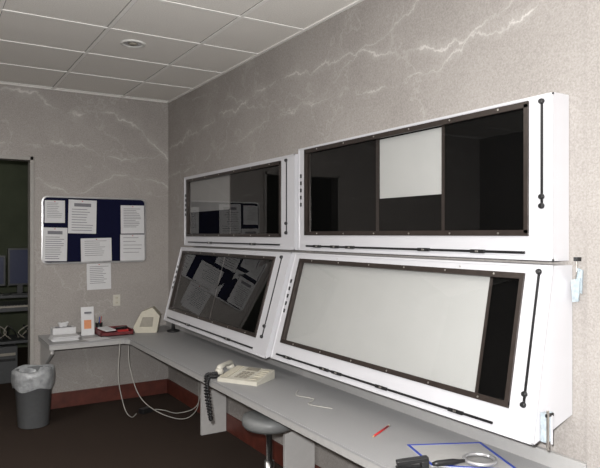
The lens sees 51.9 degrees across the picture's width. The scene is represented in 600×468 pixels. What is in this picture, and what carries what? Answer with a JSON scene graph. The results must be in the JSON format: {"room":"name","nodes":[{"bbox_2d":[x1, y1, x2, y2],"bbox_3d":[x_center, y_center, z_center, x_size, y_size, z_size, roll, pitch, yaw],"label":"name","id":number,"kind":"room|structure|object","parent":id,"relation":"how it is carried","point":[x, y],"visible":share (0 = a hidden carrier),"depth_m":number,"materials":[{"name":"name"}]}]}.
{"room":"radiology room","nodes":[
{"label":"radiology room","id":0,"kind":"room"},
{"bbox_2d":[0,160,27,347],"bbox_3d":[-5.295,0.140,8.190,4.787,3.000,0.100,0,0,-32],"label":"wall","id":1,"kind":"structure","parent":0,"point":[13,174],"depth_m":8.86,"materials":[{"name":"paint"}]},
{"bbox_2d":[0,84,167,392],"bbox_3d":[-3.431,0.140,5.168,4.987,3.000,0.120,0,0,-32],"label":"wall","id":2,"kind":"structure","parent":0,"point":[80,144],"depth_m":5.98,"materials":[{"name":"paint"}]},
{"bbox_2d":[0,155,33,364],"bbox_3d":[-2.938,0.463,5.471,1.051,2.354,0.142,0,0,-32],"label":"door frame","id":3,"kind":"structure","parent":2,"relation":"attached to","point":[29,159],"depth_m":5.68,"materials":[{"name":"grey metal"}]},
{"bbox_2d":[41,196,145,263],"bbox_3d":[-1.981,-0.037,5.979,0.984,0.635,0.021,0,0,-32],"label":"bulletin board","id":4,"kind":"object","parent":2,"relation":"attached to","point":[108,215],"visible":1,"depth_m":6.00,"materials":[{"name":"fabric"}]},
{"bbox_2d":[42,227,67,260],"bbox_3d":[-2.295,0.098,5.768,0.226,0.319,0.008,0,0,-32],"label":"notice","id":5,"kind":"object","parent":4,"relation":"attached to","point":[54,240],"visible":1,"depth_m":5.77,"materials":[{"name":"paper"}]},
{"bbox_2d":[45,200,64,222],"bbox_3d":[-2.295,-0.210,5.768,0.180,0.210,0.008,0,0,-32],"label":"notice","id":6,"kind":"object","parent":4,"relation":"attached to","point":[54,209],"visible":1,"depth_m":5.77,"materials":[{"name":"paper"}]},
{"bbox_2d":[68,199,96,233],"bbox_3d":[-2.082,-0.165,5.899,0.266,0.325,0.008,0,0,-32],"label":"notice","id":7,"kind":"object","parent":4,"relation":"attached to","point":[81,213],"visible":1,"depth_m":5.90,"materials":[{"name":"paper"}]},
{"bbox_2d":[81,238,111,261],"bbox_3d":[-1.972,0.152,5.967,0.294,0.231,0.008,0,0,-32],"label":"notice","id":8,"kind":"object","parent":4,"relation":"attached to","point":[92,249],"visible":1,"depth_m":5.97,"materials":[{"name":"paper"}]},
{"bbox_2d":[120,234,144,260],"bbox_3d":[-1.671,0.135,6.152,0.245,0.260,0.008,0,0,-32],"label":"notice","id":9,"kind":"object","parent":4,"relation":"attached to","point":[132,247],"visible":1,"depth_m":6.15,"materials":[{"name":"paper"}]},
{"bbox_2d":[121,205,143,233],"bbox_3d":[-1.671,-0.145,6.152,0.238,0.282,0.008,0,0,-32],"label":"notice","id":10,"kind":"object","parent":4,"relation":"attached to","point":[132,217],"visible":1,"depth_m":6.15,"materials":[{"name":"paper"}]},
{"bbox_2d":[87,263,110,289],"bbox_3d":[-1.957,0.412,6.001,0.234,0.258,0.008,0,0,-32],"label":"notice","id":11,"kind":"object","parent":2,"relation":"attached to","point":[98,274],"visible":1,"depth_m":6.00,"materials":[{"name":"paper"}]},
{"bbox_2d":[50,379,166,408],"bbox_3d":[-1.908,1.567,6.029,1.258,0.145,0.014,0,0,-32],"label":"baseboard","id":12,"kind":"structure","parent":2,"relation":"attached to","point":[108,393],"depth_m":6.03,"materials":[{"name":"red wood"}]},
{"bbox_2d":[113,295,119,305],"bbox_3d":[-1.812,0.655,6.090,0.070,0.110,0.010,0,0,-32],"label":"wall outlet","id":13,"kind":"object","parent":2,"relation":"attached to","point":[116,298],"visible":1,"depth_m":6.09,"materials":[{"name":"beige plastic"}]},
{"bbox_2d":[0,347,282,467],"bbox_3d":[-2.066,1.690,2.955,4.987,0.100,12.600,0,0,-32],"label":"floor","id":14,"kind":"structure","parent":0,"point":[101,434],"depth_m":4.92,"materials":[{"name":"carpet"}]},
{"bbox_2d":[0,344,17,383],"bbox_3d":[-3.330,1.440,6.960,0.200,0.400,0.455,0,0,-32],"label":"computer tower","id":15,"kind":"object","parent":14,"relation":"on","point":[8,352],"visible":0.79,"depth_m":6.78,"materials":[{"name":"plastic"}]},
{"bbox_2d":[0,300,27,344],"bbox_3d":[-3.575,1.220,6.842,1.900,0.840,0.800,0,0,-32],"label":"office desk","id":16,"kind":"object","parent":14,"relation":"on","point":[14,340],"visible":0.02,"depth_m":6.92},
{"bbox_2d":[0,325,27,339],"bbox_3d":[-3.193,1.093,6.888,0.544,0.162,0.132,0,0,-32],"label":"cable bundle","id":17,"kind":"object","parent":16,"relation":"on","point":[24,326],"visible":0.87,"depth_m":6.84,"materials":[{"name":"black plastic"}]},
{"bbox_2d":[0,303,27,307],"bbox_3d":[-3.198,0.786,6.728,0.420,0.027,0.150,0,0,-32],"label":"keyboard","id":18,"kind":"object","parent":16,"relation":"on","point":[20,304],"visible":0.98,"depth_m":6.72,"materials":[{"name":"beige plastic"}]},
{"bbox_2d":[0,293,27,298],"bbox_3d":[-3.314,0.740,6.944,0.750,0.120,0.300,0,0,-32],"label":"shelf","id":19,"kind":"object","parent":16,"relation":"on","point":[6,295],"visible":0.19,"depth_m":6.86,"materials":[{"name":"grey metal"}]},
{"bbox_2d":[0,255,5,294],"bbox_3d":[-3.419,0.459,6.856,0.250,0.440,0.180,0,0,-32],"label":"computer monitor","id":20,"kind":"object","parent":19,"relation":"on","point":[2,257],"visible":1,"depth_m":6.88,"materials":[{"name":"black plastic"}]},
{"bbox_2d":[7,248,27,294],"bbox_3d":[-3.185,0.419,7.000,0.250,0.520,0.180,0,0,-32],"label":"computer monitor","id":21,"kind":"object","parent":19,"relation":"on","point":[17,258],"visible":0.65,"depth_m":6.96,"materials":[{"name":"black plastic"}]},
{"bbox_2d":[11,364,54,428],"bbox_3d":[-2.286,1.391,5.289,0.350,0.497,0.344,0,0,-32],"label":"basket","id":22,"kind":"object","parent":14,"relation":"on","point":[33,384],"visible":1,"depth_m":5.17,"materials":[{"name":"grey plastic"}]},
{"bbox_2d":[118,340,136,417],"bbox_3d":[-1.541,1.293,5.493,0.160,0.686,0.093,0,0,-12],"label":"power cable","id":23,"kind":"object","parent":14,"relation":"on","point":[120,340],"visible":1,"depth_m":5.47,"materials":[{"name":"white plastic"}]},
{"bbox_2d":[139,406,152,413],"bbox_3d":[-1.416,1.616,5.648,0.124,0.044,0.103,0,0,-32],"label":"power adapter","id":24,"kind":"object","parent":14,"relation":"on","point":[147,409],"depth_m":5.62,"materials":[{"name":"black plastic"}]},
{"bbox_2d":[128,344,198,418],"bbox_3d":[-1.196,1.306,5.400,0.852,0.625,0.102,0,0,26],"label":"power cable","id":25,"kind":"object","parent":14,"relation":"on","point":[128,344],"visible":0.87,"depth_m":5.46,"materials":[{"name":"white plastic"}]},
{"bbox_2d":[155,398,199,412],"bbox_3d":[-1.108,1.317,5.617,0.490,0.643,0.034,0,0,21],"label":"power cable","id":26,"kind":"object","parent":14,"relation":"on","point":[199,398],"visible":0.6,"depth_m":5.59,"materials":[{"name":"white plastic"}]},
{"bbox_2d":[200,381,225,434],"bbox_3d":[-0.714,1.315,5.082,0.220,0.649,0.060,0,0,-32],"label":"panel","id":27,"kind":"object","parent":14,"relation":"on","point":[218,399],"visible":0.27,"depth_m":5.07,"materials":[{"name":"grey laminate"}]},
{"bbox_2d":[242,410,291,467],"bbox_3d":[-0.189,1.351,3.660,0.385,0.577,0.367,0,0,-32],"label":"stool","id":28,"kind":"object","parent":14,"relation":"on","point":[253,421],"visible":0.64,"depth_m":3.54,"materials":[{"name":"leather"}]},
{"bbox_2d":[283,430,314,467],"bbox_3d":[-0.006,1.315,3.933,0.220,0.649,0.060,0,0,-32],"label":"panel","id":29,"kind":"object","parent":14,"relation":"on","point":[298,450],"visible":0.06,"depth_m":3.91,"materials":[{"name":"grey laminate"}]},
{"bbox_2d":[0,0,356,101],"bbox_3d":[-2.066,-1.410,2.955,4.987,0.100,12.600,0,0,-32],"label":"ceiling","id":30,"kind":"structure","parent":0,"point":[152,17],"depth_m":4.24,"materials":[{"name":"tile"}]},
{"bbox_2d":[120,39,144,47],"bbox_3d":[-1.191,-1.351,4.388,0.176,0.015,0.176,0,0,-32],"label":"recessed light","id":31,"kind":"object","parent":30,"relation":"in","point":[130,43],"visible":1,"depth_m":4.37,"materials":[{"name":"metal"}]},
{"bbox_2d":[0,0,363,102],"bbox_3d":[-1.339,-1.356,1.254,5.337,0.008,8.740,0,0,-32],"label":"grid","id":32,"kind":"object","parent":30,"relation":"attached to","point":[2,2],"depth_m":4.44,"materials":[{"name":"white metal"}]},
{"bbox_2d":[168,0,586,467],"bbox_3d":[1.001,0.140,2.638,0.100,3.000,8.840,0,0,-32],"label":"wall","id":33,"kind":"structure","parent":0,"point":[371,66],"depth_m":3.35,"materials":[{"name":"paint"}]},
{"bbox_2d":[163,247,305,358],"bbox_3d":[-0.619,0.458,4.865,0.313,0.674,2.010,0,0,-32],"label":"box","id":34,"kind":"object","parent":33,"relation":"attached to","point":[233,297],"visible":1,"depth_m":4.64,"materials":[{"name":"white metal"}]},
{"bbox_2d":[184,154,297,249],"bbox_3d":[-0.519,-0.210,4.897,0.109,0.630,1.980,0,0,-32],"label":"box","id":35,"kind":"object","parent":33,"relation":"attached to","point":[251,205],"visible":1,"depth_m":4.71,"materials":[{"name":"white metal"}]},
{"bbox_2d":[167,379,320,467],"bbox_3d":[-0.132,1.567,4.366,0.014,0.145,4.710,0,0,-32],"label":"baseboard","id":36,"kind":"structure","parent":33,"relation":"attached to","point":[234,426],"depth_m":4.95,"materials":[{"name":"red wood"}]},
{"bbox_2d":[38,325,550,467],"bbox_3d":[-0.492,0.965,3.744,1.234,0.050,5.388,0,0,-32],"label":"countertop","id":37,"kind":"structure","parent":33,"relation":"attached to","point":[347,429],"depth_m":3.38,"materials":[{"name":"laminate"}]},
{"bbox_2d":[40,343,53,364],"bbox_3d":[-2.262,1.140,5.500,0.025,0.298,0.537,0,0,-32],"label":"bracket","id":38,"kind":"object","parent":37,"relation":"attached to","point":[46,355],"visible":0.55,"depth_m":5.52,"materials":[{"name":"grey metal"}]},
{"bbox_2d":[48,333,79,341],"bbox_3d":[-2.099,0.921,5.483,0.243,0.036,0.189,0,0,-32],"label":"paper stack","id":39,"kind":"object","parent":37,"relation":"on","point":[62,337],"visible":1,"depth_m":5.43,"materials":[{"name":"white paper"}]},
{"bbox_2d":[50,322,75,335],"bbox_3d":[-2.176,0.874,5.660,0.200,0.132,0.120,0,0,-32],"label":"tissue box","id":40,"kind":"object","parent":39,"relation":"on","point":[62,328],"visible":0.84,"depth_m":5.63,"materials":[{"name":"cardboard"}]},
{"bbox_2d":[80,307,94,335],"bbox_3d":[-1.990,0.810,5.755,0.115,0.260,0.095,0,0,-32],"label":"stand","id":41,"kind":"object","parent":37,"relation":"on","point":[87,313],"visible":1,"depth_m":5.73,"materials":[{"name":"paper"}]},
{"bbox_2d":[84,337,109,340],"bbox_3d":[-1.823,0.939,5.526,0.140,0.002,0.200,0,0,44],"label":"loose sheet","id":42,"kind":"object","parent":37,"relation":"on","point":[94,338],"visible":1,"depth_m":5.53,"materials":[{"name":"paper"}]},
{"bbox_2d":[95,316,102,326],"bbox_3d":[-1.929,0.865,5.907,0.068,0.150,0.067,0,0,-32],"label":"pen cup","id":43,"kind":"object","parent":37,"relation":"on","point":[97,324],"visible":0.48,"depth_m":5.89,"materials":[{"name":"black plastic"}]},
{"bbox_2d":[95,325,133,336],"bbox_3d":[-1.744,0.906,5.780,0.300,0.068,0.230,0,0,-32],"label":"tray","id":44,"kind":"object","parent":37,"relation":"on","point":[106,331],"visible":1,"depth_m":5.74,"materials":[{"name":"plastic"}]},
{"bbox_2d":[133,306,161,332],"bbox_3d":[-1.468,0.821,5.928,0.249,0.239,0.165,0,0,-7],"label":"card reader","id":45,"kind":"object","parent":37,"relation":"on","point":[148,321],"visible":1,"depth_m":5.85,"materials":[{"name":"plastic"}]},
{"bbox_2d":[167,323,179,331],"bbox_3d":[-1.222,0.800,5.943,0.120,0.280,0.120,0,0,-32],"label":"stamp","id":46,"kind":"object","parent":37,"relation":"on","point":[172,329],"visible":0.43,"depth_m":5.92,"materials":[{"name":"plastic"}]},
{"bbox_2d":[203,371,219,420],"bbox_3d":[-0.565,1.050,4.010,0.124,0.289,0.168,0,0,-32],"label":"coiled phone cord","id":47,"kind":"object","parent":37,"relation":"hanging from","point":[213,375],"visible":0.95,"depth_m":3.97,"materials":[{"name":"black plastic"}]},
{"bbox_2d":[217,365,274,385],"bbox_3d":[-0.346,0.910,3.970,0.290,0.061,0.230,0,0,26],"label":"desk telephone","id":48,"kind":"object","parent":37,"relation":"on","point":[252,376],"visible":1,"depth_m":3.93,"materials":[{"name":"beige plastic"}]},
{"bbox_2d":[215,360,234,374],"bbox_3d":[-0.514,0.908,4.224,0.060,0.063,0.233,0,0,19],"label":"telephone handset","id":49,"kind":"object","parent":48,"relation":"on","point":[229,364],"visible":0.91,"depth_m":4.18,"materials":[{"name":"beige plastic"}]},
{"bbox_2d":[296,390,331,408],"bbox_3d":[0.046,0.936,3.482,0.080,0.005,0.435,0,0,-25],"label":"loose cable","id":50,"kind":"object","parent":37,"relation":"on","point":[297,390],"visible":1,"depth_m":3.42,"materials":[{"name":"white plastic"}]},
{"bbox_2d":[373,424,389,436],"bbox_3d":[0.386,0.935,2.925,0.010,0.010,0.206,0,0,31],"label":"pencil","id":51,"kind":"object","parent":37,"relation":"on","point":[387,426],"visible":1,"depth_m":2.92,"materials":[{"name":"red wood"}]},
{"bbox_2d":[395,455,428,467],"bbox_3d":[0.449,0.915,2.462,0.131,0.050,0.040,0,0,-7],"label":"stapler","id":52,"kind":"object","parent":37,"relation":"on","point":[423,460],"visible":1,"depth_m":2.45,"materials":[{"name":"black plastic"}]},
{"bbox_2d":[407,442,515,467],"bbox_3d":[0.671,0.937,2.588,0.364,0.006,0.333,0,0,-5],"label":"folder","id":53,"kind":"object","parent":37,"relation":"on","point":[435,451],"visible":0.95,"depth_m":2.64,"materials":[{"name":"white paper"}]},
{"bbox_2d":[432,452,497,466],"bbox_3d":[0.679,0.922,2.487,0.272,0.025,0.139,0,0,-32],"label":"magnifying glass","id":54,"kind":"object","parent":53,"relation":"on","point":[446,462],"visible":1,"depth_m":2.48,"materials":[{"name":"metal"}]},
{"bbox_2d":[166,321,586,467],"bbox_3d":[-0.136,0.930,4.361,0.024,0.100,4.706,0,0,-32],"label":"trim","id":55,"kind":"structure","parent":33,"relation":"attached to","point":[552,459],"depth_m":2.99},
{"bbox_2d":[270,253,571,445],"bbox_3d":[0.441,0.456,3.157,0.303,0.669,1.910,0,0,-32],"label":"box","id":56,"kind":"object","parent":33,"relation":"attached to","point":[487,345],"visible":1,"depth_m":2.79,"materials":[{"name":"white metal"}]},
{"bbox_2d":[541,411,553,450],"bbox_3d":[0.930,0.735,2.316,0.045,0.150,0.029,0,0,-32],"label":"clip","id":57,"kind":"object","parent":56,"relation":"attached to","point":[546,416],"visible":1,"depth_m":2.30,"materials":[{"name":"plastic"}]},
{"bbox_2d":[298,92,568,260],"bbox_3d":[0.521,-0.223,3.212,0.109,0.655,1.890,0,0,-32],"label":"box","id":58,"kind":"object","parent":33,"relation":"attached to","point":[492,182],"visible":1,"depth_m":2.88,"materials":[{"name":"white metal"}]},
{"bbox_2d":[571,257,583,301],"bbox_3d":[1.079,0.177,2.390,0.027,0.175,0.045,0,0,-32],"label":"tag","id":59,"kind":"object","parent":33,"relation":"hanging from","point":[577,283],"visible":1,"depth_m":2.38,"materials":[{"name":"white plastic"}]},
{"bbox_2d":[587,0,599,467],"bbox_3d":[1.793,0.140,1.238,0.022,3.000,2.625,0,0,-32],"label":"wall","id":60,"kind":"structure","parent":0,"point":[593,6],"depth_m":2.33,"materials":[{"name":"paint"}]}
]}

